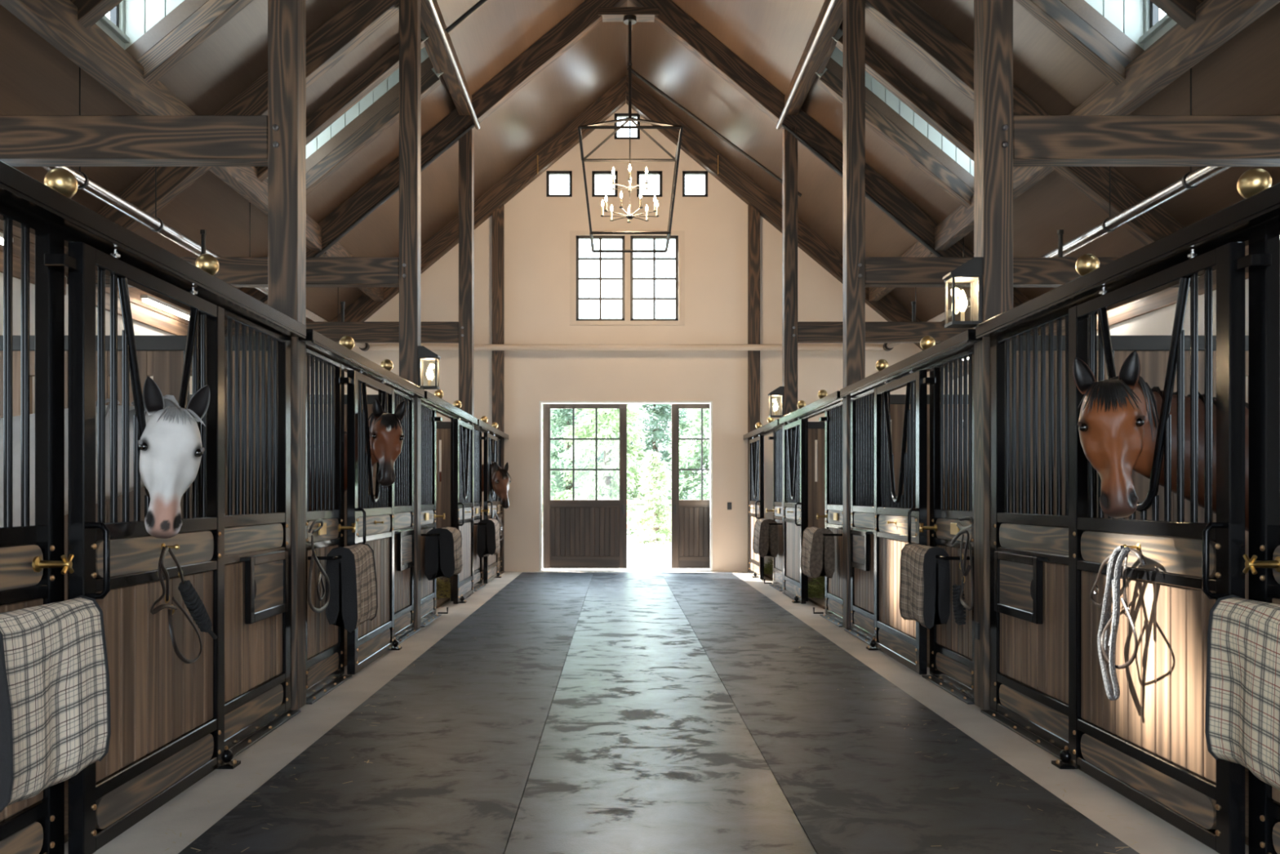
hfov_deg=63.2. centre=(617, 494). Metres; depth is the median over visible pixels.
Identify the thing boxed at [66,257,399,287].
tie beam
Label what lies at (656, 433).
evergreen tree
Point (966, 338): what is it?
door track
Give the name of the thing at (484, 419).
ball finial
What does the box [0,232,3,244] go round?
strip light
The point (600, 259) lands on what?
window
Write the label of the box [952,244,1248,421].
wall
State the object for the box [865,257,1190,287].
tie beam
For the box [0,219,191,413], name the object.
wall
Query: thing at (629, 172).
candle
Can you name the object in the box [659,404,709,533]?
evergreen tree
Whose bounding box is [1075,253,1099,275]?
ball finial
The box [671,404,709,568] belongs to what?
door
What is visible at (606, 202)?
candle
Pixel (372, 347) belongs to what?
trim
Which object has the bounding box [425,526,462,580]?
blanket
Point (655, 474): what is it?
shrub
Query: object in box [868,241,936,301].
purlin
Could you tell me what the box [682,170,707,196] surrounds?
window
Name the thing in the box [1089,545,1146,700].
lead rope
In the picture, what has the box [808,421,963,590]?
wall
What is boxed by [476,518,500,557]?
blanket
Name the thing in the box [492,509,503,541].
halter
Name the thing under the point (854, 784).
rubber mat
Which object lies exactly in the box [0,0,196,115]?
beam
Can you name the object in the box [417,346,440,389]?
wall lantern
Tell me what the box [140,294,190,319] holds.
strip light
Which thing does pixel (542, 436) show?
evergreen tree
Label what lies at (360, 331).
tie beam
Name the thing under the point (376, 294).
purlin
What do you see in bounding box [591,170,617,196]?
window
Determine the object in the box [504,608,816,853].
rubber mat
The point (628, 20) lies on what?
chandelier
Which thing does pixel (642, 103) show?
rafter
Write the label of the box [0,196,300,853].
stall
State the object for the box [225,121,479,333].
conduit
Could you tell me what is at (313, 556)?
rope
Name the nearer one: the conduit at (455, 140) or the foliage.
the conduit at (455, 140)
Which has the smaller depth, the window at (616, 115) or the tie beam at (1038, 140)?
the tie beam at (1038, 140)
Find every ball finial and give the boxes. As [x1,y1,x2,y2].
[44,168,78,198]
[195,253,218,275]
[339,335,354,349]
[380,359,393,370]
[434,389,444,398]
[453,400,462,408]
[480,416,488,422]
[491,422,497,428]
[755,422,762,428]
[767,417,774,422]
[797,400,805,408]
[817,389,827,398]
[875,359,888,370]
[920,335,935,350]
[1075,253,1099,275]
[1236,168,1271,198]
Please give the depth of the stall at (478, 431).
14.31 m
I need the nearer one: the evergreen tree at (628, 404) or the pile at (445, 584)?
the pile at (445, 584)
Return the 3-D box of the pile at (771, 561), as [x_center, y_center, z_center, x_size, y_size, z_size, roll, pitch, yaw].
[2.747,1.049,16.443,1.256,0.542,1.598,0,0,0]
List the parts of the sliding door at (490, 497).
handle, rail, rail, rail, rail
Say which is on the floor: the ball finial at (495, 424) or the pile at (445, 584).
the pile at (445, 584)
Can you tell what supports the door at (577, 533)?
in the wall at (538, 226)
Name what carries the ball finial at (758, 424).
on the door track at (775, 424)
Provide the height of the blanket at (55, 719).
0.552 m
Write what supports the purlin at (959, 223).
attached to the ceiling
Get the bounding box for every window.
[546,170,572,196]
[576,235,624,320]
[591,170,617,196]
[614,113,639,139]
[630,235,678,320]
[636,170,662,196]
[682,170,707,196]
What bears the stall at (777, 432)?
on the floor
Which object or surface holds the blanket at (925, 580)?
hanging from the stall at (951, 643)
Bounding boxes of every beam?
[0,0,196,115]
[0,115,267,166]
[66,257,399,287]
[225,321,458,342]
[421,0,471,115]
[784,0,842,115]
[797,321,1032,342]
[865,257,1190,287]
[1013,115,1279,166]
[1068,0,1279,115]
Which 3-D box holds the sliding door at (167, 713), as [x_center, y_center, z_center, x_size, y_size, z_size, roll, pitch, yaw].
[-1.814,0.174,4.175,0.120,2.145,1.270,0,0,0]
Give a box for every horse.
[0,376,209,538]
[314,397,405,510]
[439,462,511,508]
[1072,350,1248,531]
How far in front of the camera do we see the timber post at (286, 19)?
6.09 m
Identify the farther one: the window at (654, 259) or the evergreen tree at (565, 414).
the evergreen tree at (565, 414)
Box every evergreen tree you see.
[542,404,629,521]
[542,407,590,518]
[542,435,555,509]
[551,404,663,519]
[610,404,704,524]
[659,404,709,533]
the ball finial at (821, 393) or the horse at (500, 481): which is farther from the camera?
the horse at (500, 481)
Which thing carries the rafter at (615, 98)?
attached to the wall at (538, 226)
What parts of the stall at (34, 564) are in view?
backing plate, rail, rail, rail, rail, rail, head rail, rail, feed frame, rail, rail, rail, rail, feed frame, feed door, feed frame, feed frame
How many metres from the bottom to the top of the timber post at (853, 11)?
6.000 m
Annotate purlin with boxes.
[208,166,322,250]
[320,241,383,301]
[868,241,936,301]
[934,166,1053,250]
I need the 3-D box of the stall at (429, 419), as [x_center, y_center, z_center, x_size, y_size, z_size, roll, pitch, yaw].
[-1.838,0.172,11.635,0.220,2.190,3.430,0,0,0]
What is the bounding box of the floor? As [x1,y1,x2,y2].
[64,569,1248,853]
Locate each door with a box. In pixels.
[68,241,224,853]
[346,368,394,674]
[453,417,473,604]
[483,431,497,583]
[542,404,626,568]
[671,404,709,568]
[749,434,764,579]
[783,417,805,604]
[874,368,927,674]
[1068,241,1244,853]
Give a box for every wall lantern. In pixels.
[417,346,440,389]
[768,386,784,417]
[942,257,982,328]
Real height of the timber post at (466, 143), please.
6.000 m
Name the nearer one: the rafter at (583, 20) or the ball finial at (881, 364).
the ball finial at (881, 364)
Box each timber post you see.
[267,0,306,710]
[399,0,421,628]
[458,126,474,591]
[492,204,504,571]
[747,204,759,571]
[782,126,797,591]
[842,0,865,628]
[973,0,1013,710]
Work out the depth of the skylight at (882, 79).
12.00 m
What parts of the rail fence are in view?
rail, rail, rail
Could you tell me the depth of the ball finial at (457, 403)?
11.95 m
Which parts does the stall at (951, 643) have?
feed frame, feed frame, feed frame, feed door, rail, rail, rail, rail, feed frame, rail, head rail, rail, rail, rail, rail, rail, name plate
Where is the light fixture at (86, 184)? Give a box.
[41,66,369,351]
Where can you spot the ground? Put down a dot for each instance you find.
(649, 556)
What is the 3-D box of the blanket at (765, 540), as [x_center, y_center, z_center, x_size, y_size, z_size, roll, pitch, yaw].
[1.986,0.591,14.030,0.266,0.527,0.572,0,0,0]
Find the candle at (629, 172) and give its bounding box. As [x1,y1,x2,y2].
[628,171,631,179]
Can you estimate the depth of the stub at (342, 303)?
13.46 m
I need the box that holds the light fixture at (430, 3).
[426,0,479,129]
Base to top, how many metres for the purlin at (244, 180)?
0.300 m
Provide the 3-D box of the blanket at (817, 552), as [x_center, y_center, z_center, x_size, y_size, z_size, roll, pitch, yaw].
[1.987,0.583,10.395,0.245,0.512,0.562,0,0,0]
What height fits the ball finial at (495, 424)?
0.112 m
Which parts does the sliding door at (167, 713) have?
handle, rail, rail, rail, rail, rail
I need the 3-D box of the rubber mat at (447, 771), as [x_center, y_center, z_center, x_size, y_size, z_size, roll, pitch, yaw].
[-0.970,1.262,7.275,1.140,0.010,18.948,0,0,0]
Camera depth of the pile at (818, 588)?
12.63 m
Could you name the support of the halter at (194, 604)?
hanging from the sliding door at (167, 713)
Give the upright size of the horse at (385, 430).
1.954 m
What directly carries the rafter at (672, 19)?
on the timber post at (789, 143)
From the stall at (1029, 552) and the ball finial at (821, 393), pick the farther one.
the ball finial at (821, 393)
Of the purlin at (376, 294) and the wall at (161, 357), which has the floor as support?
the wall at (161, 357)
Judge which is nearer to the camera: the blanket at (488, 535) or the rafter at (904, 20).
the rafter at (904, 20)
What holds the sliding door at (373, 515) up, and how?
on the floor
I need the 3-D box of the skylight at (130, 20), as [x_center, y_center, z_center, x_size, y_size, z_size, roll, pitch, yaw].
[-2.993,-4.320,7.910,2.450,2.154,1.160,0,0,0]
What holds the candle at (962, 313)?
on the wall lantern at (971, 271)
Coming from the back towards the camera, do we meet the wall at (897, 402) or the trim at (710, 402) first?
the trim at (710, 402)
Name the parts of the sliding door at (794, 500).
rail, rail, rail, rail, rail, handle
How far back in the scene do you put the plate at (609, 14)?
13.37 m
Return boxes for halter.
[150,545,217,663]
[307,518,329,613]
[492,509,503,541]
[951,515,973,625]
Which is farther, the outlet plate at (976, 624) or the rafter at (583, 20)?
the rafter at (583, 20)
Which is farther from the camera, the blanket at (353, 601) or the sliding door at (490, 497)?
the sliding door at (490, 497)
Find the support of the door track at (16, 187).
attached to the stall at (34, 564)
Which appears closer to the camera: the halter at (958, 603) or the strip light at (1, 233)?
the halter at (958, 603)
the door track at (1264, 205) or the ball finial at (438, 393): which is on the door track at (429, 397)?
the ball finial at (438, 393)
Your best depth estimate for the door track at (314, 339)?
7.20 m
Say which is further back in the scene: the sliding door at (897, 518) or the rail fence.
the rail fence
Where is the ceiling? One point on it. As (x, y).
(1242, 77)
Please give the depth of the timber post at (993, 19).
6.09 m
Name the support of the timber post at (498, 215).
on the floor
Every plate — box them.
[418,569,421,580]
[597,7,658,22]
[974,621,979,639]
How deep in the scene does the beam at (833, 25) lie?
11.65 m
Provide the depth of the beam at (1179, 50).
7.65 m
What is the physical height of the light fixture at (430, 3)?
0.064 m
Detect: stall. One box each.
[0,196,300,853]
[305,343,420,704]
[421,399,474,626]
[474,425,504,591]
[747,425,782,591]
[782,399,843,626]
[844,343,974,704]
[980,214,1279,853]
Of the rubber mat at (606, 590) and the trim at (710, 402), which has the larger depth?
the trim at (710, 402)
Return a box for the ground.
[542,528,709,569]
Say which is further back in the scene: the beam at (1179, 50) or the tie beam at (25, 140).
the beam at (1179, 50)
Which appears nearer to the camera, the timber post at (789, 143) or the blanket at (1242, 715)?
the blanket at (1242, 715)
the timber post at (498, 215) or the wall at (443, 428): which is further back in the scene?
the timber post at (498, 215)
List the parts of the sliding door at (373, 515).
handle, rail, rail, rail, rail, rail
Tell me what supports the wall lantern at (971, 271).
attached to the timber post at (993, 19)
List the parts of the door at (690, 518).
rail, rail, rail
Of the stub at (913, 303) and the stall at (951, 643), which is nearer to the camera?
the stall at (951, 643)
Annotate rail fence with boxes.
[542,497,671,538]
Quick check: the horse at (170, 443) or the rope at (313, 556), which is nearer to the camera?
the horse at (170, 443)
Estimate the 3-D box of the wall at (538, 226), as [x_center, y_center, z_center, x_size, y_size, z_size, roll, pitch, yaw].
[0.132,-2.773,17.190,11.000,8.080,0.220,0,0,0]
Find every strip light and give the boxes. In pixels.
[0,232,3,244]
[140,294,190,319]
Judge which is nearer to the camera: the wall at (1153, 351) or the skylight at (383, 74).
the wall at (1153, 351)
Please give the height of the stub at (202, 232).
0.270 m
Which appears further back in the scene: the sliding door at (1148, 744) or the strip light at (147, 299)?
the strip light at (147, 299)
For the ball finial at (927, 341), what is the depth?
7.07 m
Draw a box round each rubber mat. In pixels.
[177,572,593,853]
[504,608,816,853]
[582,572,681,608]
[661,572,1139,853]
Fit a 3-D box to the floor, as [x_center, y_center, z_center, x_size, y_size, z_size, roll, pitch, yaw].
[0.132,1.312,7.240,11.000,0.150,20.180,0,0,0]
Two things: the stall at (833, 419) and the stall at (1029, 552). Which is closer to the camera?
the stall at (1029, 552)
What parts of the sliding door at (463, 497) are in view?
handle, rail, rail, rail, rail, rail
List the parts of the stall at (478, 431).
rail, rail, rail, rail, rail, head rail, feed frame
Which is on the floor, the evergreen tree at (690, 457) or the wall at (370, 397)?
the wall at (370, 397)
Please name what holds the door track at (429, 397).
attached to the stall at (429, 419)
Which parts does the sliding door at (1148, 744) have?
rail, rail, rail, rail, rail, handle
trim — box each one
[368,344,884,350]
[539,400,712,571]
[569,231,684,324]
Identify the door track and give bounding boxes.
[0,160,306,338]
[298,328,424,397]
[417,391,477,424]
[472,418,508,439]
[743,418,783,439]
[778,391,846,424]
[840,328,982,397]
[975,182,1279,338]
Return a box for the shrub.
[626,449,671,545]
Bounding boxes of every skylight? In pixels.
[69,0,253,85]
[254,28,444,195]
[815,27,973,208]
[1014,0,1203,85]
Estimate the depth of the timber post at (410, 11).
9.74 m
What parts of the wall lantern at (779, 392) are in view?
bulb, plate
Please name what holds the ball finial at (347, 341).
on the door track at (314, 339)
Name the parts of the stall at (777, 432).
head rail, rail, rail, rail, rail, rail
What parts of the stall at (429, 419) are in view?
name plate, rail, rail, rail, rail, rail, head rail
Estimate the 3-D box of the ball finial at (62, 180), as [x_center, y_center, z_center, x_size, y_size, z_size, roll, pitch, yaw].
[-1.853,-1.026,3.460,0.101,0.112,0.101,0,0,0]
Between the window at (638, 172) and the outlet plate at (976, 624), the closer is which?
the outlet plate at (976, 624)
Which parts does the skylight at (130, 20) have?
window sill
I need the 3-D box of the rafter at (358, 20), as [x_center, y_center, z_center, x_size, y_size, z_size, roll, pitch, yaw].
[-2.605,-4.420,9.827,5.482,4.777,0.174,0,0,0]
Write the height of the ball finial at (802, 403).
0.112 m
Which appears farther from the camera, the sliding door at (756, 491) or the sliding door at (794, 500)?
the sliding door at (756, 491)
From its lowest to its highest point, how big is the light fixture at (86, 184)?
0.980 m
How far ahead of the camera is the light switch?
17.06 m
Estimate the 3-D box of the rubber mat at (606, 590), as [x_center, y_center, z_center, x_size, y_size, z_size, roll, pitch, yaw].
[0.149,1.262,14.080,1.094,0.010,5.340,0,0,0]
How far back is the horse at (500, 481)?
14.92 m
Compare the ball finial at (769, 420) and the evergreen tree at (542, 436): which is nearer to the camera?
the ball finial at (769, 420)
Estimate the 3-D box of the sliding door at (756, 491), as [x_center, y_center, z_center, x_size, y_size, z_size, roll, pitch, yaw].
[2.078,0.174,15.875,0.120,2.145,1.270,0,0,0]
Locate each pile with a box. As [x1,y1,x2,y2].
[436,577,450,599]
[764,557,773,576]
[808,576,825,598]
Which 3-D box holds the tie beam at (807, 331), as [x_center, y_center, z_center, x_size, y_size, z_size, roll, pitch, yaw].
[3.875,-2.095,13.477,3.114,0.255,0.155,0,0,0]
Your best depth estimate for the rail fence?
30.48 m
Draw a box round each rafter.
[66,0,399,277]
[225,0,627,328]
[314,75,626,362]
[626,75,944,368]
[628,0,1039,335]
[865,0,1184,245]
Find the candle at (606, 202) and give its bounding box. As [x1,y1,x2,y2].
[604,201,607,209]
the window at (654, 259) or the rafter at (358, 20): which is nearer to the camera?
the rafter at (358, 20)
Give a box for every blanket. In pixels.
[0,595,111,812]
[325,542,377,632]
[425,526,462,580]
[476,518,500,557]
[752,517,777,557]
[800,525,835,578]
[899,542,950,629]
[1204,594,1279,790]
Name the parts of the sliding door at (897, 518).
rail, rail, rail, rail, rail, handle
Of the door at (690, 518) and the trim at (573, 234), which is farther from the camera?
the door at (690, 518)
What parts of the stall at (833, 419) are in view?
rail, head rail, rail, rail, rail, rail, rail, name plate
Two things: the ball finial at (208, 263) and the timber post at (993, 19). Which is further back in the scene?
the timber post at (993, 19)
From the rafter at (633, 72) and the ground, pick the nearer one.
the rafter at (633, 72)
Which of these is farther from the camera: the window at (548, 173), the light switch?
the window at (548, 173)
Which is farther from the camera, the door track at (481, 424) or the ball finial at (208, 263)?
the door track at (481, 424)
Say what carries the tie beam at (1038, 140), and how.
attached to the timber post at (993, 19)
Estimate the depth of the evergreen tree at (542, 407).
45.17 m
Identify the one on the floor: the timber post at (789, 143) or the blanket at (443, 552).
the timber post at (789, 143)
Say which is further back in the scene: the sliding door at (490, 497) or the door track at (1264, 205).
the sliding door at (490, 497)
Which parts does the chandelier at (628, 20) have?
arm, arm, stem, rod, arm, arm, arm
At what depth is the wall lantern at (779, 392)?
13.40 m
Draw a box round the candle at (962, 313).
[960,311,964,320]
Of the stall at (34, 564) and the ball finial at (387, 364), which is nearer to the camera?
the stall at (34, 564)
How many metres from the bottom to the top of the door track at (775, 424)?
0.079 m
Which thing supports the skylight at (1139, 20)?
attached to the ceiling
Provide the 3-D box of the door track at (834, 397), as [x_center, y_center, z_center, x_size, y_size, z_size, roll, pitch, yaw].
[2.099,-0.930,11.520,0.086,0.079,3.520,0,0,0]
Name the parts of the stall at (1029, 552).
feed frame, feed frame, feed door, feed frame, rail, rail, rail, rail, feed frame, rail, head rail, rail, rail, rail, rail, rail, backing plate, backing plate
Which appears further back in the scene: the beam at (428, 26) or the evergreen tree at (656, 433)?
the evergreen tree at (656, 433)
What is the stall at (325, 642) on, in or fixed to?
on the floor
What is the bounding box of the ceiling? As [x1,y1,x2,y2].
[0,0,1279,321]
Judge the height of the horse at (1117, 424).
1.800 m
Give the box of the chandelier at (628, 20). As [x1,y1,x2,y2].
[577,14,683,252]
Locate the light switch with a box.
[727,502,731,509]
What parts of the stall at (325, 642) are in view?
name plate, rail, rail, rail, rail, rail, head rail, rail, feed frame, rail, rail, rail, rail, feed frame, feed door, feed frame, feed frame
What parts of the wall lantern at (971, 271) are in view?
frame, bulb, plate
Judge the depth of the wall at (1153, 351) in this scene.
6.15 m
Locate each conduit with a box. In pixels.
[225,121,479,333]
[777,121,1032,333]
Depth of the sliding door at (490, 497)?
14.77 m
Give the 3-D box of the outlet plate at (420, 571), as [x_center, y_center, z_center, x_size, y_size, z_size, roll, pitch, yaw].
[-1.874,0.767,9.840,0.012,0.100,0.060,0,0,0]
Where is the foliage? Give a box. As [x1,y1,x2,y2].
[542,404,663,534]
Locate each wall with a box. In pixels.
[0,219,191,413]
[0,335,267,600]
[189,394,377,546]
[314,103,944,571]
[373,421,450,590]
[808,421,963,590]
[889,394,968,546]
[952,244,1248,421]
[1016,335,1248,599]
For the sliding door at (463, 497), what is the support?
on the floor
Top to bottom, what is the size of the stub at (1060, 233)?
0.270 m
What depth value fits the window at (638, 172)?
17.10 m
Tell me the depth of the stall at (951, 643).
7.01 m
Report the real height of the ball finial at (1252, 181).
0.112 m
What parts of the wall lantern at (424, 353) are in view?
plate, bulb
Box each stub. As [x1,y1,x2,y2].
[200,229,206,254]
[340,301,345,321]
[911,301,915,321]
[1057,229,1063,257]
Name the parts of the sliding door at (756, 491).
rail, rail, rail, rail, rail, handle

